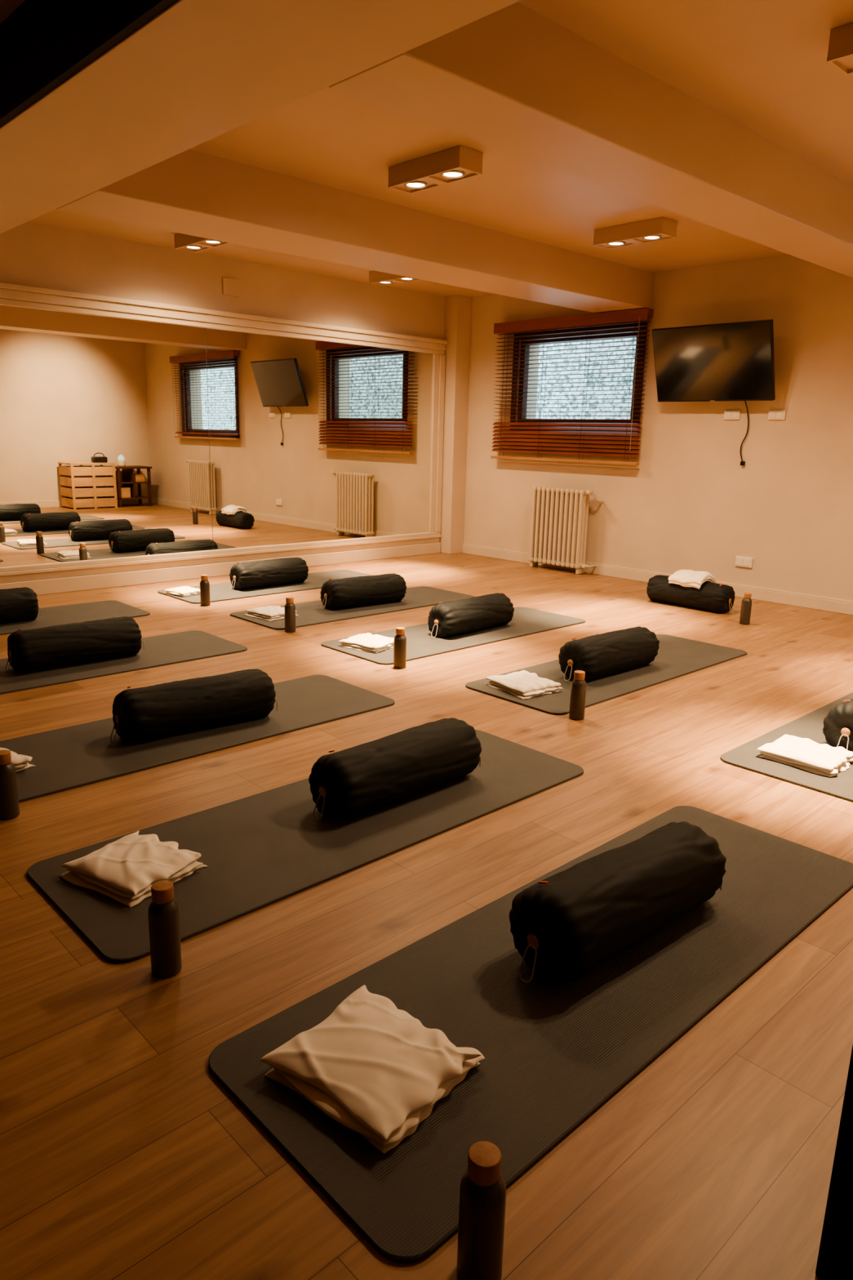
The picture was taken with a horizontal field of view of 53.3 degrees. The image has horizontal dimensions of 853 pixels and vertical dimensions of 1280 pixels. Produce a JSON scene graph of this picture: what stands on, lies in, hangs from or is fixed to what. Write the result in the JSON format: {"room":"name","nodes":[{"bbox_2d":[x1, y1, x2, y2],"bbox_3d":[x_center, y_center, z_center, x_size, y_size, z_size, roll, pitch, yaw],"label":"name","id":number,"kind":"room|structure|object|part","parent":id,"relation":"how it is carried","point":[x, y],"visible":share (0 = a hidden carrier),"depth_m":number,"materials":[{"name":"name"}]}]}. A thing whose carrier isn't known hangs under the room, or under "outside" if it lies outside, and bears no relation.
{"room":"exercise studio","nodes":[
{"label":"exercise studio","id":0,"kind":"room"},
{"bbox_2d":[0,0,177,126],"bbox_3d":[-1.087,-1.896,2.583,0.026,0.296,7.070,-11,18,-42],"label":"lintel","id":1,"kind":"object","parent":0,"point":[43,43],"depth_m":2.66,"materials":[{"name":"black"}]},
{"bbox_2d":[0,222,444,339],"bbox_3d":[-2.750,-1.627,6.201,8.200,2.550,0.200,-11,18,-42],"label":"wall","id":2,"kind":"structure","parent":0,"point":[32,255],"depth_m":6.68,"materials":[{"name":"paint"}]},
{"bbox_2d":[0,534,440,595],"bbox_3d":[-2.150,-0.565,6.890,6.290,0.190,0.050,-11,18,-42],"label":"baseboard","id":3,"kind":"structure","parent":2,"relation":"attached to","point":[95,576],"depth_m":7.03,"materials":[{"name":"white wood"}]},
{"bbox_2d":[0,282,447,572],"bbox_3d":[-2.483,-1.529,6.299,7.290,1.945,0.065,-11,18,-42],"label":"wall mirror","id":4,"kind":"object","parent":2,"relation":"attached to","point":[131,430],"visible":1,"depth_m":6.90,"materials":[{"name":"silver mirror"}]},
{"bbox_3d":[-2.615,-1.463,6.224,2.272,1.795,0.010,-11,18,-42],"label":"pane","id":5,"kind":"part","parent":4,"relation":"part of","materials":[{"name":"clear mirror"}]},
{"bbox_3d":[-0.867,-1.810,7.839,2.530,1.795,0.010,-11,18,-42],"label":"pane","id":6,"kind":"part","parent":4,"relation":"part of","materials":[{"name":"silver mirror"}]},
{"bbox_2d":[222,277,238,296],"bbox_3d":[-1.584,-2.850,6.866,0.140,0.130,0.012,-11,18,-42],"label":"junction box cover","id":7,"kind":"object","parent":2,"relation":"attached to","point":[230,286],"visible":1,"depth_m":6.86,"materials":[{"name":"paint"}]},
{"bbox_2d":[0,552,852,1279],"bbox_3d":[-0.250,0.329,3.990,8.700,0.100,7.470,-11,18,-42],"label":"floor","id":8,"kind":"structure","parent":0,"point":[123,1157],"depth_m":1.92,"materials":[{"name":"brown wood"}]},
{"bbox_2d":[0,749,19,820],"bbox_3d":[-1.330,0.456,2.684,0.067,0.215,0.067,-11,18,-42],"label":"bottle","id":9,"kind":"object","parent":8,"relation":"on","point":[9,800],"visible":1,"depth_m":2.67,"materials":[{"name":"grey metal"}]},
{"bbox_2d":[0,600,150,635],"bbox_3d":[-2.699,-0.097,5.276,1.830,0.010,0.610,-11,18,-42],"label":"yoga mat","id":10,"kind":"object","parent":8,"relation":"on","point":[87,611],"visible":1,"depth_m":5.60,"materials":[{"name":"plastic"}]},
{"bbox_2d":[0,586,41,623],"bbox_3d":[-2.747,-0.195,5.207,0.689,0.210,0.226,-11,18,-42],"label":"bolster","id":11,"kind":"object","parent":10,"relation":"on","point":[16,604],"visible":1,"depth_m":5.28,"materials":[{"name":"black fabric"}]},
{"bbox_2d":[0,630,247,694],"bbox_3d":[-1.869,0.128,4.426,1.830,0.010,0.610,-11,18,-42],"label":"yoga mat","id":12,"kind":"object","parent":8,"relation":"on","point":[193,645],"visible":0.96,"depth_m":4.50,"materials":[{"name":"plastic"}]},
{"bbox_2d":[4,616,144,672],"bbox_3d":[-1.835,0.015,4.429,0.688,0.210,0.227,-11,18,-42],"label":"bolster","id":13,"kind":"object","parent":12,"relation":"on","point":[53,646],"visible":1,"depth_m":4.34,"materials":[{"name":"black fabric"}]},
{"bbox_2d":[147,880,182,977],"bbox_3d":[-0.595,0.654,1.932,0.067,0.215,0.067,-11,18,-42],"label":"bottle","id":14,"kind":"object","parent":8,"relation":"on","point":[163,916],"visible":1,"depth_m":1.91,"materials":[{"name":"grey metal"}]},
{"bbox_2d":[0,675,395,802],"bbox_3d":[-0.997,0.365,3.533,1.830,0.010,0.610,-11,18,-42],"label":"yoga mat","id":15,"kind":"object","parent":8,"relation":"on","point":[73,757],"visible":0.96,"depth_m":3.36,"materials":[{"name":"plastic"}]},
{"bbox_2d":[0,747,35,771],"bbox_3d":[-1.613,0.431,3.040,0.319,0.062,0.291,11,17,35],"label":"folded towel","id":16,"kind":"object","parent":15,"relation":"on","point":[20,762],"visible":0.41,"depth_m":3.04,"materials":[{"name":"white fabric"}]},
{"bbox_2d":[110,668,277,743],"bbox_3d":[-0.957,0.259,3.501,0.689,0.210,0.230,-9,17,-37],"label":"bolster","id":17,"kind":"object","parent":15,"relation":"on","point":[140,714],"visible":1,"depth_m":3.41,"materials":[{"name":"black fabric"}]},
{"bbox_2d":[200,574,210,605],"bbox_3d":[-1.568,-0.353,6.014,0.067,0.215,0.067,-11,18,-42],"label":"bottle","id":18,"kind":"object","parent":8,"relation":"on","point":[204,583],"visible":1,"depth_m":5.99,"materials":[{"name":"grey metal"}]},
{"bbox_2d":[157,569,372,604],"bbox_3d":[-1.195,-0.447,6.879,1.830,0.010,0.610,-11,18,-42],"label":"yoga mat","id":19,"kind":"object","parent":8,"relation":"on","point":[223,591],"visible":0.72,"depth_m":6.65,"materials":[{"name":"plastic"}]},
{"bbox_2d":[164,586,199,596],"bbox_3d":[-1.810,-0.369,6.378,0.228,0.044,0.219,11,17,35],"label":"folded towel","id":20,"kind":"object","parent":19,"relation":"on","point":[183,591],"visible":0.99,"depth_m":6.33,"materials":[{"name":"white fabric"}]},
{"bbox_2d":[229,557,309,590],"bbox_3d":[-1.256,-0.535,6.767,0.229,0.210,0.690,14,19,43],"label":"bolster","id":21,"kind":"object","parent":19,"relation":"on","point":[280,571],"visible":1,"depth_m":6.67,"materials":[{"name":"black fabric"}]},
{"bbox_2d":[284,596,295,632],"bbox_3d":[-0.847,-0.157,5.276,0.067,0.215,0.067,-11,18,-42],"label":"bottle","id":22,"kind":"object","parent":8,"relation":"on","point":[290,607],"visible":1,"depth_m":5.25,"materials":[{"name":"grey metal"}]},
{"bbox_2d":[26,729,583,963],"bbox_3d":[-0.262,0.564,2.780,1.830,0.010,0.610,-11,18,-42],"label":"yoga mat","id":23,"kind":"object","parent":8,"relation":"on","point":[260,851],"visible":0.84,"depth_m":2.56,"materials":[{"name":"plastic"}]},
{"bbox_2d":[59,831,207,907],"bbox_3d":[-0.807,0.615,2.366,0.298,0.059,0.287,9,16,29],"label":"folded towel","id":24,"kind":"object","parent":23,"relation":"on","point":[125,870],"visible":0.99,"depth_m":2.31,"materials":[{"name":"white fabric"}]},
{"bbox_2d":[308,717,481,821],"bbox_3d":[-0.101,0.425,2.901,0.690,0.210,0.229,-12,19,-43],"label":"bolster","id":25,"kind":"object","parent":23,"relation":"on","point":[348,783],"visible":1,"depth_m":2.78,"materials":[{"name":"black fabric"}]},
{"bbox_2d":[230,586,474,630],"bbox_3d":[-0.474,-0.251,6.141,1.830,0.010,0.610,-11,18,-42],"label":"yoga mat","id":26,"kind":"object","parent":8,"relation":"on","point":[309,613],"visible":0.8,"depth_m":5.97,"materials":[{"name":"plastic"}]},
{"bbox_2d":[244,605,297,621],"bbox_3d":[-1.034,-0.192,5.700,0.277,0.054,0.267,12,17,37],"label":"folded towel","id":27,"kind":"object","parent":26,"relation":"on","point":[269,613],"visible":0.86,"depth_m":5.62,"materials":[{"name":"white fabric"}]},
{"bbox_2d":[320,573,407,609],"bbox_3d":[-0.456,-0.356,6.103,0.689,0.210,0.230,-10,17,-38],"label":"bolster","id":28,"kind":"object","parent":26,"relation":"on","point":[359,591],"visible":1,"depth_m":6.00,"materials":[{"name":"black fabric"}]},
{"bbox_2d":[393,626,406,668],"bbox_3d":[-0.141,0.041,4.525,0.067,0.215,0.067,-11,18,-42],"label":"bottle","id":29,"kind":"object","parent":8,"relation":"on","point":[400,639],"visible":1,"depth_m":4.50,"materials":[{"name":"grey metal"}]},
{"bbox_2d":[320,607,585,665],"bbox_3d":[0.232,-0.053,5.389,1.830,0.010,0.610,-11,18,-42],"label":"yoga mat","id":30,"kind":"object","parent":8,"relation":"on","point":[420,643],"visible":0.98,"depth_m":5.23,"materials":[{"name":"plastic"}]},
{"bbox_2d":[338,632,394,653],"bbox_3d":[-0.320,0.006,4.945,0.293,0.057,0.268,10,16,33],"label":"folded towel","id":31,"kind":"object","parent":30,"relation":"on","point":[375,643],"visible":0.94,"depth_m":4.88,"materials":[{"name":"white fabric"}]},
{"bbox_2d":[427,592,514,638],"bbox_3d":[0.279,-0.163,5.379,0.227,0.210,0.688,14,18,42],"label":"bolster","id":32,"kind":"object","parent":30,"relation":"on","point":[463,616],"visible":1,"depth_m":5.25,"materials":[{"name":"black fabric"}]},
{"bbox_2d":[457,1141,506,1279],"bbox_3d":[0.081,0.838,1.239,0.067,0.215,0.067,-11,18,-42],"label":"bottle","id":33,"kind":"object","parent":8,"relation":"on","point":[482,1191],"visible":1,"depth_m":1.21,"materials":[{"name":"grey metal"}]},
{"bbox_2d":[208,805,852,1263],"bbox_3d":[0.421,0.749,2.081,1.830,0.010,0.610,-11,18,-42],"label":"yoga mat","id":34,"kind":"object","parent":8,"relation":"on","point":[554,1055],"visible":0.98,"depth_m":1.79,"materials":[{"name":"plastic"}]},
{"bbox_2d":[260,985,484,1154],"bbox_3d":[-0.099,0.804,1.643,0.322,0.062,0.310,12,17,36],"label":"folded towel","id":35,"kind":"object","parent":34,"relation":"on","point":[371,1066],"visible":1,"depth_m":1.59,"materials":[{"name":"white fabric"}]},
{"bbox_2d":[509,821,726,983],"bbox_3d":[0.482,0.629,2.112,0.689,0.210,0.225,-10,18,-39],"label":"bolster","id":36,"kind":"object","parent":34,"relation":"on","point":[578,918],"visible":1,"depth_m":1.98,"materials":[{"name":"black fabric"}]},
{"bbox_2d":[528,485,603,574],"bbox_3d":[1.283,-1.027,7.920,0.193,0.767,0.695,-11,18,-42],"label":"radiator","id":37,"kind":"object","parent":8,"relation":"on","point":[559,516],"visible":1,"depth_m":7.85,"materials":[{"name":"metal"}]},
{"bbox_2d":[568,670,586,719],"bbox_3d":[0.671,0.244,3.764,0.067,0.215,0.067,-11,18,-42],"label":"bottle","id":38,"kind":"object","parent":8,"relation":"on","point":[578,689],"visible":1,"depth_m":3.74,"materials":[{"name":"grey metal"}]},
{"bbox_2d":[465,634,746,715],"bbox_3d":[1.044,0.150,4.629,1.830,0.010,0.610,-11,18,-42],"label":"yoga mat","id":39,"kind":"object","parent":8,"relation":"on","point":[677,656],"visible":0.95,"depth_m":4.46,"materials":[{"name":"plastic"}]},
{"bbox_2d":[485,670,562,699],"bbox_3d":[0.484,0.206,4.188,0.283,0.060,0.297,-9,17,-36],"label":"folded towel","id":40,"kind":"object","parent":39,"relation":"on","point":[523,684],"visible":1,"depth_m":4.12,"materials":[{"name":"white fabric"}]},
{"bbox_2d":[558,626,659,680],"bbox_3d":[0.966,0.064,4.505,0.689,0.210,0.226,-10,18,-40],"label":"bolster","id":41,"kind":"object","parent":39,"relation":"on","point":[599,655],"visible":0.98,"depth_m":4.37,"materials":[{"name":"black fabric"}]},
{"bbox_2d":[646,574,735,613],"bbox_3d":[1.988,-0.353,6.381,0.230,0.210,0.689,-11,18,-42],"label":"bolster","id":42,"kind":"object","parent":8,"relation":"on","point":[712,597],"visible":0.89,"depth_m":6.26,"materials":[{"name":"black fabric"}]},
{"bbox_2d":[668,569,715,589],"bbox_3d":[1.987,-0.464,6.361,0.256,0.118,0.289,-10,18,-40],"label":"folded towel","id":43,"kind":"object","parent":42,"relation":"on","point":[686,578],"visible":0.96,"depth_m":6.28,"materials":[{"name":"white fabric"}]},
{"bbox_2d":[739,592,752,624],"bbox_3d":[2.188,-0.215,5.821,0.067,0.215,0.067,-11,18,-42],"label":"bottle","id":44,"kind":"object","parent":8,"relation":"on","point":[746,605],"visible":1,"depth_m":5.80,"materials":[{"name":"grey metal"}]},
{"bbox_2d":[720,692,852,802],"bbox_3d":[2.004,0.389,3.730,1.830,0.010,0.610,-11,18,-42],"label":"yoga mat","id":45,"kind":"object","parent":8,"relation":"on","point":[810,726],"visible":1,"depth_m":3.30,"materials":[{"name":"plastic"}]},
{"bbox_2d":[757,734,852,777],"bbox_3d":[1.493,0.440,3.324,0.271,0.056,0.304,-11,18,-42],"label":"folded towel","id":46,"kind":"object","parent":45,"relation":"on","point":[806,754],"visible":1,"depth_m":3.27,"materials":[{"name":"white fabric"}]},
{"bbox_2d":[822,698,852,751],"bbox_3d":[1.891,0.311,3.572,0.690,0.210,0.229,-11,18,-42],"label":"bolster","id":47,"kind":"object","parent":45,"relation":"on","point":[837,730],"visible":0.85,"depth_m":3.39,"materials":[{"name":"black fabric"}]},
{"bbox_2d":[0,0,852,297],"bbox_3d":[-0.187,-2.271,3.363,8.700,0.150,7.470,-11,18,-42],"label":"ceiling","id":48,"kind":"structure","parent":0,"point":[762,65],"depth_m":3.92,"materials":[{"name":"paint"}]},
{"bbox_2d":[173,233,230,252],"bbox_3d":[-1.555,-2.791,5.908,0.160,0.095,0.520,-11,18,-42],"label":"ceiling light","id":49,"kind":"object","parent":48,"relation":"attached to","point":[187,242],"depth_m":5.93,"materials":[{"name":"white metal"}]},
{"bbox_2d":[0,0,520,233],"bbox_3d":[-0.860,-1.939,2.794,0.598,0.300,7.070,-11,18,-42],"label":"ceiling beam","id":50,"kind":"structure","parent":48,"relation":"attached to","point":[197,72],"depth_m":2.65,"materials":[{"name":"white paint"}]},
{"bbox_2d":[56,149,654,312],"bbox_3d":[0.005,-2.603,5.638,4.670,0.300,0.510,-11,18,-42],"label":"ceiling beam","id":51,"kind":"structure","parent":48,"relation":"attached to","point":[190,192],"depth_m":4.98,"materials":[{"name":"white paint"}]},
{"bbox_2d":[368,270,421,285],"bbox_3d":[-0.254,-3.049,7.110,0.160,0.095,0.520,-11,18,-42],"label":"ceiling light","id":52,"kind":"object","parent":48,"relation":"attached to","point":[376,277],"depth_m":7.14,"materials":[{"name":"white metal"}]},
{"bbox_2d":[387,145,483,193],"bbox_3d":[0.038,-2.360,4.277,0.160,0.095,0.520,-11,18,-42],"label":"ceiling light","id":53,"kind":"object","parent":48,"relation":"attached to","point":[460,162],"depth_m":4.21,"materials":[{"name":"white metal"}]},
{"bbox_2d":[328,1,852,277],"bbox_3d":[1.511,-2.195,4.095,4.670,0.300,0.360,-11,18,-42],"label":"ceiling beam","id":54,"kind":"structure","parent":48,"relation":"attached to","point":[513,79],"depth_m":3.19,"materials":[{"name":"white paint"}]},
{"bbox_2d":[593,217,677,248],"bbox_3d":[1.339,-2.618,5.479,0.160,0.095,0.520,-11,18,-42],"label":"ceiling light","id":55,"kind":"object","parent":48,"relation":"attached to","point":[660,228],"depth_m":5.41,"materials":[{"name":"white metal"}]},
{"bbox_2d":[826,22,852,75],"bbox_3d":[1.575,-1.943,2.702,0.160,0.095,0.520,-11,18,-42],"label":"ceiling light","id":56,"kind":"object","parent":48,"relation":"attached to","point":[840,53],"depth_m":2.81,"materials":[{"name":"white metal"}]},
{"bbox_2d":[439,295,471,554],"bbox_3d":[0.288,-2.169,8.754,0.200,2.550,0.180,-11,18,-42],"label":"pillar","id":57,"kind":"structure","parent":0,"point":[457,324],"depth_m":8.66,"materials":[{"name":"paint"}]},
{"bbox_2d":[463,254,852,600],"bbox_3d":[2.835,-1.613,6.488,0.300,2.650,7.470,-11,18,-42],"label":"wall","id":58,"kind":"structure","parent":0,"point":[689,503],"depth_m":6.81,"materials":[{"name":"paint"}]},
{"bbox_2d":[490,307,653,465],"bbox_3d":[1.243,-2.266,7.726,0.094,1.265,1.700,-11,18,-42],"label":"blind","id":59,"kind":"object","parent":58,"relation":"attached to","point":[637,314],"visible":1,"depth_m":7.66,"materials":[{"name":"brown wood"}]},
{"bbox_3d":[1.233,-1.665,7.876,0.056,0.025,1.680,-11,18,-42],"label":"rail","id":60,"kind":"part","parent":59,"relation":"part of","materials":[{"name":"brown wood"}]},
{"bbox_3d":[1.748,-2.141,7.140,0.006,1.080,0.009,-11,18,-42],"label":"pull cord","id":61,"kind":"part","parent":59,"relation":"part of","materials":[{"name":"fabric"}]},
{"bbox_2d":[510,322,647,431],"bbox_3d":[1.361,-2.363,7.744,0.120,0.910,1.460,-11,18,-42],"label":"frame","id":62,"kind":"object","parent":58,"relation":"attached to","point":[513,407],"visible":0.53,"depth_m":7.72,"materials":[{"name":"brown wood"}]},
{"bbox_2d":[462,543,852,615],"bbox_3d":[2.752,-0.334,6.616,0.018,0.100,6.890,-11,18,-42],"label":"baseboard","id":63,"kind":"structure","parent":58,"relation":"attached to","point":[818,602],"depth_m":6.91,"materials":[{"name":"white wood"}]},
{"bbox_2d":[652,319,775,401],"bbox_3d":[2.230,-2.134,6.577,0.310,0.555,0.980,-11,18,-42],"label":"television","id":64,"kind":"object","parent":58,"relation":"attached to","point":[729,361],"visible":1,"depth_m":6.50,"materials":[{"name":"black plastic"}]},
{"bbox_2d":[740,400,749,461],"bbox_3d":[2.453,-1.628,6.593,0.097,0.495,0.050,-11,18,-42],"label":"hanging cable","id":65,"kind":"object","parent":64,"relation":"hanging from","point":[744,401],"visible":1,"depth_m":6.61,"materials":[{"name":"black plastic"}]},
{"bbox_2d":[740,461,745,465],"bbox_3d":[2.482,-1.386,6.675,0.027,0.035,0.030,-11,18,-42],"label":"plug","id":66,"kind":"object","parent":65,"relation":"attached to","point":[742,463],"visible":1,"depth_m":6.66,"materials":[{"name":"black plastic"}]},
{"bbox_2d":[724,410,741,419],"bbox_3d":[2.403,-1.769,6.686,0.018,0.070,0.130,-11,18,-42],"label":"wall socket plate","id":67,"kind":"object","parent":58,"relation":"attached to","point":[729,415],"visible":1,"depth_m":6.68,"materials":[{"name":"white plastic"}]},
{"bbox_2d":[734,555,753,568],"bbox_3d":[2.534,-0.623,6.790,0.018,0.080,0.140,-11,18,-42],"label":"wall socket plate","id":68,"kind":"object","parent":58,"relation":"attached to","point":[744,562],"visible":1,"depth_m":6.78,"materials":[{"name":"white plastic"}]},
{"bbox_2d":[768,409,786,419],"bbox_3d":[2.650,-1.702,6.433,0.018,0.070,0.130,-11,18,-42],"label":"wall socket plate","id":69,"kind":"object","parent":58,"relation":"attached to","point":[773,414],"visible":1,"depth_m":6.43,"materials":[{"name":"white plastic"}]},
{"bbox_2d":[815,1045,852,1279],"bbox_3d":[0.720,-0.132,0.938,0.065,2.270,0.260,-11,18,-42],"label":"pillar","id":70,"kind":"structure","parent":0,"point":[835,1257],"depth_m":1.23,"materials":[{"name":"black wood"}]},
{"label":"outside","id":71,"kind":"structure","parent":0,"visible":0},
{"bbox_3d":[3.351,0.071,7.557,1.400,0.100,12.000,-11,18,-42],"label":"ground","id":72,"kind":"structure","parent":71,"visible":0},
{"bbox_2d":[535,337,636,419],"bbox_3d":[4.010,-1.753,7.718,0.382,4.400,12.000,-11,18,-42],"label":"window pane","id":73,"kind":"structure","parent":72,"relation":"on","point":[618,379],"depth_m":9.63,"materials":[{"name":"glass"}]}
]}

